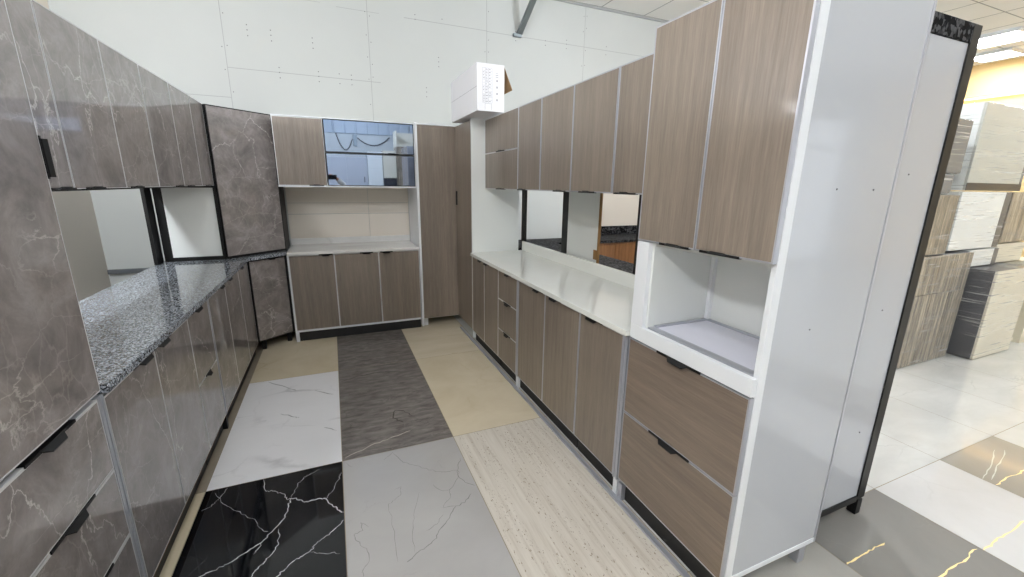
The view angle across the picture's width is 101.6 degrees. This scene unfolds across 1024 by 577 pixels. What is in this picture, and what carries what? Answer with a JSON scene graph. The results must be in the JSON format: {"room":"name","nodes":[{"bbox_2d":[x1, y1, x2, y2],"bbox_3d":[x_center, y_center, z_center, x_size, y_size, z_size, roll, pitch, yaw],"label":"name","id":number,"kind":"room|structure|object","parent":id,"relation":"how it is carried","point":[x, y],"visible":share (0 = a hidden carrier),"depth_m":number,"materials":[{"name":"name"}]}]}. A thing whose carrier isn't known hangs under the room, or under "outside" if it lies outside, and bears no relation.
{"room":"store","nodes":[
{"label":"store","id":0,"kind":"room"},
{"bbox_2d":[34,0,110,300],"bbox_3d":[-2.098,-0.245,-0.493,0.100,3.980,9.460,-5,15,-22],"label":"wall","id":1,"kind":"structure","parent":0,"point":[75,209],"depth_m":3.66,"materials":[{"name":"white paint"}]},
{"bbox_2d":[137,64,201,187],"bbox_3d":[-2.374,-0.971,2.630,0.443,0.648,0.886,-5,15,-22],"label":"upper cabinet","id":2,"kind":"object","parent":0,"point":[168,113],"visible":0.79,"depth_m":2.62,"materials":[{"name":"black"}]},
{"bbox_2d":[47,0,663,285],"bbox_3d":[2.104,-1.867,6.274,13.250,3.980,0.102,-5,15,-22],"label":"wall","id":3,"kind":"structure","parent":0,"point":[374,60],"depth_m":4.38,"materials":[{"name":"white paint"}]},
{"bbox_2d":[107,268,147,274],"bbox_3d":[-3.638,-0.180,4.124,0.540,0.042,0.035,-5,15,-22],"label":"rail","id":4,"kind":"object","parent":3,"relation":"attached to","point":[133,270],"visible":0.51,"depth_m":4.06,"materials":[{"name":"grey metal"}]},
{"bbox_2d":[270,114,415,187],"bbox_3d":[-1.704,-1.381,4.334,1.284,0.641,0.578,-5,15,-22],"label":"upper cabinet","id":5,"kind":"object","parent":3,"relation":"attached to","point":[310,151],"visible":1,"depth_m":4.07,"materials":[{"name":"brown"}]},
{"bbox_2d":[285,187,409,238],"bbox_3d":[-1.833,-0.386,4.869,1.280,1.559,0.014,-5,15,-22],"label":"backsplash","id":6,"kind":"structure","parent":3,"relation":"attached to","point":[313,212],"depth_m":4.72,"materials":[{"name":"grey paint"}]},
{"bbox_2d":[513,0,536,37],"bbox_3d":[0.190,-3.221,4.794,0.113,0.502,0.473,-9,17,-35],"label":"strut","id":7,"kind":"object","parent":3,"relation":"attached to","point":[531,4],"visible":1,"depth_m":4.88,"materials":[{"name":"silver metal"}]},
{"bbox_2d":[555,0,667,22],"bbox_3d":[2.151,-3.676,5.768,13.050,0.020,0.021,-5,15,-22],"label":"trim","id":8,"kind":"structure","parent":3,"relation":"attached to","point":[565,1],"depth_m":5.41,"materials":[{"name":"grey paint"}]},
{"bbox_2d":[159,315,1023,576],"bbox_3d":[3.916,1.106,2.521,13.250,0.060,9.560,-5,15,-22],"label":"floor","id":9,"kind":"structure","parent":0,"point":[408,452],"depth_m":2.32,"materials":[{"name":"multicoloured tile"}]},
{"bbox_2d":[0,0,147,576],"bbox_3d":[-1.506,0.175,0.959,0.595,2.359,0.602,-5,15,-22],"label":"tall cabinet","id":10,"kind":"object","parent":9,"relation":"on","point":[65,509],"visible":1,"depth_m":1.14,"materials":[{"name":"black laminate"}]},
{"bbox_2d":[5,0,76,191],"bbox_3d":[-1.768,-0.618,1.238,0.443,0.648,0.459,-5,15,-22],"label":"upper cabinet","id":11,"kind":"object","parent":10,"relation":"attached to","point":[20,12],"visible":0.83,"depth_m":1.44,"materials":[{"name":"black"}]},
{"bbox_2d":[31,0,159,190],"bbox_3d":[-2.028,-0.770,1.835,0.443,0.648,0.886,-5,15,-22],"label":"upper cabinet","id":12,"kind":"object","parent":11,"relation":"attached to","point":[97,93],"visible":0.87,"depth_m":1.79,"materials":[{"name":"black laminate"}]},
{"bbox_2d":[97,320,210,576],"bbox_3d":[-1.807,0.712,1.806,0.595,0.901,0.908,-5,15,-22],"label":"base cabinet","id":13,"kind":"object","parent":9,"relation":"on","point":[156,416],"visible":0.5,"depth_m":1.78,"materials":[{"name":"black"}]},
{"bbox_2d":[79,246,290,393],"bbox_3d":[-2.173,-0.038,2.870,0.902,0.030,3.428,-5,15,-22],"label":"countertop","id":14,"kind":"structure","parent":13,"relation":"on","point":[127,320],"depth_m":2.24,"materials":[{"name":"stone"}]},
{"bbox_2d":[140,188,163,264],"bbox_3d":[-2.888,-0.503,3.352,0.023,0.618,0.140,-5,15,-22],"label":"post","id":15,"kind":"object","parent":14,"relation":"on","point":[146,197],"visible":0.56,"depth_m":3.33,"materials":[{"name":"black metal"}]},
{"bbox_2d":[152,104,289,261],"bbox_3d":[-2.651,-0.963,3.870,0.873,1.267,0.811,-5,15,-22],"label":"upper cabinet","id":16,"kind":"object","parent":14,"relation":"on","point":[243,214],"visible":0.78,"depth_m":3.62,"materials":[{"name":"black laminate"}]},
{"bbox_2d":[188,95,213,186],"bbox_3d":[-2.616,-1.113,3.187,0.443,0.648,0.353,-5,15,-22],"label":"upper cabinet","id":17,"kind":"object","parent":16,"relation":"attached to","point":[196,110],"visible":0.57,"depth_m":3.25,"materials":[{"name":"black"}]},
{"bbox_2d":[187,300,228,464],"bbox_3d":[-2.067,0.560,2.404,0.595,0.901,0.427,-5,15,-22],"label":"base cabinet","id":18,"kind":"object","parent":9,"relation":"on","point":[200,325],"visible":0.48,"depth_m":2.48,"materials":[{"name":"black laminate"}]},
{"bbox_2d":[208,272,250,417],"bbox_3d":[-2.330,0.407,3.008,0.595,0.901,0.924,-5,15,-22],"label":"base cabinet","id":19,"kind":"object","parent":9,"relation":"on","point":[226,306],"visible":0.29,"depth_m":3.03,"materials":[{"name":"black"}]},
{"bbox_2d":[238,263,257,370],"bbox_3d":[-2.592,0.255,3.610,0.595,0.901,0.420,-5,15,-22],"label":"base cabinet","id":20,"kind":"object","parent":9,"relation":"on","point":[243,275],"visible":0.18,"depth_m":3.70,"materials":[{"name":"black laminate"}]},
{"bbox_2d":[247,254,294,348],"bbox_3d":[-2.689,0.112,4.181,0.873,0.901,0.732,-5,15,-22],"label":"base cabinet","id":21,"kind":"object","parent":9,"relation":"on","point":[269,280],"visible":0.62,"depth_m":4.05,"materials":[{"name":"black"}]},
{"bbox_2d":[287,250,421,341],"bbox_3d":[-1.721,0.002,4.674,1.284,0.901,0.585,-5,15,-22],"label":"base cabinet","id":22,"kind":"object","parent":9,"relation":"on","point":[338,294],"visible":0.97,"depth_m":4.41,"materials":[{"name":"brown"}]},
{"bbox_2d":[287,235,418,255],"bbox_3d":[-1.714,-0.484,4.555,1.278,0.096,0.592,-5,15,-22],"label":"countertop","id":23,"kind":"structure","parent":22,"relation":"on","point":[328,245],"depth_m":4.59,"materials":[{"name":"white stone"}]},
{"bbox_2d":[408,118,518,337],"bbox_3d":[-0.581,-0.659,4.694,0.932,2.205,1.134,-5,15,-22],"label":"corner larder","id":24,"kind":"object","parent":9,"relation":"on","point":[453,216],"visible":0.62,"depth_m":4.44,"materials":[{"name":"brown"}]},
{"bbox_2d":[451,62,511,122],"bbox_3d":[-0.299,-1.788,3.905,0.331,0.370,0.821,-5,15,-22],"label":"box","id":25,"kind":"object","parent":24,"relation":"on","point":[479,92],"visible":0.98,"depth_m":3.58,"materials":[{"name":"white cardboard"},{"name":"brown cardboard"}]},
{"bbox_2d":[482,67,497,109],"bbox_3d":[-0.182,-1.682,3.525,0.141,0.325,0.001,-5,15,-22],"label":"print","id":26,"kind":"object","parent":25,"relation":"attached to","point":[489,74],"depth_m":3.52,"materials":[{"name":"grey paper"}]},
{"bbox_2d":[485,107,518,189],"bbox_3d":[0.082,-1.215,3.760,0.433,0.634,0.787,-5,15,-22],"label":"upper cabinet","id":27,"kind":"object","parent":24,"relation":"attached to","point":[501,131],"visible":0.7,"depth_m":3.63,"materials":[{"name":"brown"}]},
{"bbox_2d":[517,98,541,190],"bbox_3d":[0.314,-1.080,3.226,0.433,0.634,0.402,-5,15,-22],"label":"upper cabinet","id":28,"kind":"object","parent":27,"relation":"attached to","point":[530,114],"visible":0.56,"depth_m":3.13,"materials":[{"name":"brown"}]},
{"bbox_2d":[472,257,500,365],"bbox_3d":[-0.016,0.167,4.101,0.580,0.901,0.728,-5,15,-22],"label":"base cabinet","id":29,"kind":"object","parent":9,"relation":"on","point":[485,277],"visible":0.28,"depth_m":3.96,"materials":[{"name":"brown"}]},
{"bbox_2d":[498,270,520,386],"bbox_3d":[0.211,0.299,3.580,0.580,0.901,0.430,-5,15,-22],"label":"base cabinet","id":30,"kind":"object","parent":9,"relation":"on","point":[508,287],"visible":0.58,"depth_m":3.46,"materials":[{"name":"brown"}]},
{"bbox_2d":[517,281,579,447],"bbox_3d":[0.465,0.447,2.995,0.580,0.901,0.871,-5,15,-22],"label":"base cabinet","id":31,"kind":"object","parent":9,"relation":"on","point":[548,329],"visible":0.51,"depth_m":2.81,"materials":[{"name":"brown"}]},
{"bbox_2d":[470,241,634,335],"bbox_3d":[0.341,-0.136,3.201,0.607,0.126,2.472,-5,15,-22],"label":"countertop","id":32,"kind":"structure","parent":31,"relation":"on","point":[601,293],"depth_m":2.98,"materials":[{"name":"white stone"}]},
{"bbox_2d":[460,327,690,576],"bbox_3d":[0.099,0.843,3.229,0.027,0.011,3.530,-5,15,-22],"label":"floor strip","id":33,"kind":"object","parent":9,"relation":"on","point":[658,545],"visible":1,"depth_m":2.33,"materials":[{"name":"silver metal"}]},
{"bbox_2d":[574,313,629,494],"bbox_3d":[0.720,0.596,2.410,0.580,0.901,0.431,-5,15,-22],"label":"base cabinet","id":34,"kind":"object","parent":9,"relation":"on","point":[602,351],"visible":0.38,"depth_m":2.28,"materials":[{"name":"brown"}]},
{"bbox_2d":[600,242,634,263],"bbox_3d":[1.407,-0.235,5.803,2.120,0.899,0.580,-5,15,-22],"label":"base cabinet","id":35,"kind":"object","parent":9,"relation":"on","point":[624,251],"visible":0.03,"depth_m":5.41,"materials":[{"name":"orange wood"}]},
{"bbox_2d":[601,193,638,225],"bbox_3d":[1.454,-0.954,6.005,1.800,2.200,0.030,-5,15,-22],"label":"panel","id":36,"kind":"object","parent":9,"relation":"on","point":[617,209],"visible":0.14,"depth_m":5.99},
{"bbox_2d":[617,0,937,576],"bbox_3d":[0.946,0.077,1.766,0.592,2.224,0.644,-5,15,-22],"label":"tall cabinet","id":37,"kind":"object","parent":9,"relation":"on","point":[777,130],"visible":1,"depth_m":1.51,"materials":[{"name":"grey laminate"}]},
{"bbox_2d":[612,53,653,194],"bbox_3d":[0.811,-0.790,2.084,0.433,0.634,0.405,-5,15,-22],"label":"upper cabinet","id":38,"kind":"object","parent":37,"relation":"attached to","point":[635,79],"visible":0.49,"depth_m":2.07,"materials":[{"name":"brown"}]},
{"bbox_2d":[540,66,619,192],"bbox_3d":[0.562,-0.935,2.656,0.433,0.634,0.867,-5,15,-22],"label":"upper cabinet","id":39,"kind":"object","parent":38,"relation":"attached to","point":[578,128],"visible":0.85,"depth_m":2.49,"materials":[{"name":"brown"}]},
{"bbox_2d":[820,11,982,517],"bbox_3d":[1.443,0.021,2.038,0.500,2.214,0.600,-5,15,-22],"label":"display panel","id":40,"kind":"object","parent":9,"relation":"on","point":[953,42],"visible":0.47,"depth_m":1.74,"materials":[{"name":"white aluminium panels"},{"name":"black metal"},{"name":"black marble"}]},
{"bbox_2d":[896,250,973,368],"bbox_3d":[3.806,0.133,4.130,0.870,1.048,0.600,-5,15,-22],"label":"base cabinet","id":41,"kind":"object","parent":9,"relation":"on","point":[943,277],"visible":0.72,"depth_m":3.85,"materials":[{"name":"grey wood"}]},
{"bbox_2d":[925,195,959,254],"bbox_3d":[3.428,-0.589,3.760,0.670,0.517,0.560,-5,15,-22],"label":"base cabinet","id":42,"kind":"object","parent":41,"relation":"on","point":[947,204],"visible":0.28,"depth_m":3.57,"materials":[{"name":"brown wood"}]},
{"bbox_2d":[941,175,953,193],"bbox_3d":[3.344,-0.914,3.643,0.520,0.162,0.555,-5,15,-22],"label":"base cabinet","id":43,"kind":"object","parent":42,"relation":"on","point":[947,183],"visible":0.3,"depth_m":3.47,"materials":[{"name":"grey"}]},
{"bbox_2d":[946,118,973,173],"bbox_3d":[3.393,-1.210,3.592,0.620,0.432,0.550,-5,15,-22],"label":"base cabinet","id":44,"kind":"object","parent":43,"relation":"on","point":[964,128],"visible":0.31,"depth_m":3.42,"materials":[{"name":"grey"}]},
{"bbox_2d":[946,262,1023,359],"bbox_3d":[4.693,0.165,4.394,0.760,0.882,0.672,-5,15,-22],"label":"base cabinet","id":45,"kind":"object","parent":9,"relation":"on","point":[992,299],"visible":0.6,"depth_m":4.06,"materials":[{"name":"grey"}]},
{"bbox_2d":[957,247,998,266],"bbox_3d":[4.494,-0.363,4.309,0.585,0.172,0.530,-5,15,-22],"label":"base cabinet","id":46,"kind":"object","parent":45,"relation":"on","point":[987,255],"visible":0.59,"depth_m":4.08,"materials":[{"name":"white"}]},
{"bbox_2d":[940,191,1011,250],"bbox_3d":[4.283,-0.692,4.137,0.950,0.537,0.525,-5,15,-22],"label":"base cabinet","id":47,"kind":"object","parent":46,"relation":"on","point":[979,217],"visible":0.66,"depth_m":3.88,"materials":[{"name":"white"}]},
{"bbox_2d":[945,102,1023,190],"bbox_3d":[4.378,-1.321,4.021,1.060,0.737,0.520,-5,15,-22],"label":"display","id":48,"kind":"object","parent":47,"relation":"on","point":[993,160],"visible":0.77,"depth_m":3.71,"materials":[{"name":"white"}]},
{"bbox_2d":[995,241,1023,261],"bbox_3d":[5.055,-0.438,4.578,0.635,0.202,0.550,-5,15,-22],"label":"base cabinet","id":49,"kind":"object","parent":45,"relation":"on","point":[1008,251],"visible":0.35,"depth_m":4.34,"materials":[{"name":"beige"}]},
{"bbox_2d":[959,191,1023,242],"bbox_3d":[5.071,-0.786,4.497,0.610,0.507,0.550,-5,15,-22],"label":"base cabinet","id":50,"kind":"object","parent":49,"relation":"on","point":[1012,229],"visible":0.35,"depth_m":4.21,"materials":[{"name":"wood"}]},
{"bbox_2d":[997,257,1023,342],"bbox_3d":[5.461,0.100,4.701,0.680,0.883,0.550,-5,15,-22],"label":"base cabinet","id":51,"kind":"object","parent":9,"relation":"on","point":[1018,334],"visible":0.06,"depth_m":4.52,"materials":[{"name":"beige"}]},
{"bbox_3d":[0.722,0.219,3.935,0.540,0.899,3.170,-5,15,-22],"label":"base cabinet","id":52,"kind":"object","parent":9,"relation":"on","visible":0},
{"bbox_2d":[518,233,635,273],"bbox_3d":[1.688,-0.350,4.335,2.738,0.030,3.390,-5,15,-22],"label":"countertop","id":53,"kind":"structure","parent":52,"relation":"on","point":[551,243],"depth_m":4.93,"materials":[{"name":"black stone"}]},
{"bbox_2d":[521,190,526,247],"bbox_3d":[0.130,-0.741,4.467,0.020,0.624,0.095,-5,15,-22],"label":"post","id":54,"kind":"object","parent":53,"relation":"on","point":[524,193],"visible":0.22,"depth_m":4.44,"materials":[{"name":"black metal"}]},
{"bbox_2d":[518,190,562,239],"bbox_3d":[0.295,-1.246,5.181,0.825,1.266,0.020,-5,15,-22],"label":"board","id":55,"kind":"object","parent":53,"relation":"on","point":[544,208],"visible":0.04,"depth_m":5.29,"materials":[{"name":"white"}]},
{"bbox_2d":[561,192,568,253],"bbox_3d":[0.473,-0.542,3.679,0.020,0.624,0.099,-5,15,-22],"label":"post","id":56,"kind":"object","parent":53,"relation":"on","point":[565,194],"visible":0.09,"depth_m":3.66,"materials":[{"name":"black metal"}]},
{"bbox_2d":[567,192,602,263],"bbox_3d":[0.582,-0.475,3.418,0.022,0.624,0.470,-5,15,-22],"label":"board","id":57,"kind":"object","parent":53,"relation":"on","point":[585,209],"visible":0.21,"depth_m":3.37,"materials":[{"name":"white"}]},
{"bbox_2d":[601,225,636,234],"bbox_3d":[1.469,-0.840,5.996,1.800,0.116,0.020,-5,15,-22],"label":"upstand","id":58,"kind":"object","parent":53,"relation":"on","point":[627,229],"visible":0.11,"depth_m":6.01,"materials":[{"name":"black stone"}]},
{"bbox_2d":[633,195,641,273],"bbox_3d":[0.873,-0.308,2.759,0.020,0.624,0.150,-5,15,-22],"label":"post","id":59,"kind":"object","parent":53,"relation":"on","point":[640,196],"visible":0.04,"depth_m":2.80,"materials":[{"name":"black metal"}]},
{"bbox_2d":[568,0,1023,65],"bbox_3d":[3.966,-2.678,1.583,13.250,0.102,9.560,-5,15,-22],"label":"ceiling","id":60,"kind":"structure","parent":0,"point":[993,15],"depth_m":5.33,"materials":[{"name":"grey paint"}]},
{"bbox_2d":[974,47,1023,62],"bbox_3d":[8.030,-3.872,6.933,0.560,0.046,0.560,-5,15,-22],"label":"ceiling light","id":61,"kind":"object","parent":60,"relation":"attached to","point":[1009,52],"visible":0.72,"depth_m":6.86,"materials":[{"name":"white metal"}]},
{"bbox_2d":[975,51,1021,61],"bbox_3d":[8.030,-3.876,6.932,0.498,0.036,0.498,-5,15,-22],"label":"diffuser","id":62,"kind":"object","parent":61,"relation":"attached to","point":[988,56],"depth_m":6.90,"materials":[{"name":"white plastic"}]},
{"bbox_2d":[977,26,1023,49],"bbox_3d":[7.196,-3.696,6.178,0.660,0.046,0.660,-5,15,-22],"label":"ceiling light","id":63,"kind":"object","parent":60,"relation":"attached to","point":[1016,34],"visible":0.68,"depth_m":6.10,"materials":[{"name":"white metal"}]},
{"bbox_2d":[978,31,1023,47],"bbox_3d":[7.196,-3.700,6.177,0.598,0.036,0.598,-5,15,-22],"label":"diffuser","id":64,"kind":"object","parent":63,"relation":"attached to","point":[997,38],"depth_m":6.13,"materials":[{"name":"white plastic"}]},
{"bbox_2d":[950,57,1023,256],"bbox_3d":[9.999,-1.335,4.548,0.100,3.980,9.360,-5,15,-22],"label":"wall","id":65,"kind":"structure","parent":0,"point":[1005,76],"depth_m":7.36,"materials":[{"name":"beige paint"}]},
{"bbox_2d":[964,91,1023,100],"bbox_3d":[9.443,-2.877,5.314,0.030,0.030,6.460,-5,15,-22],"label":"strip","id":66,"kind":"object","parent":65,"relation":"attached to","point":[1022,92],"visible":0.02,"depth_m":7.38,"materials":[{"name":"white"}]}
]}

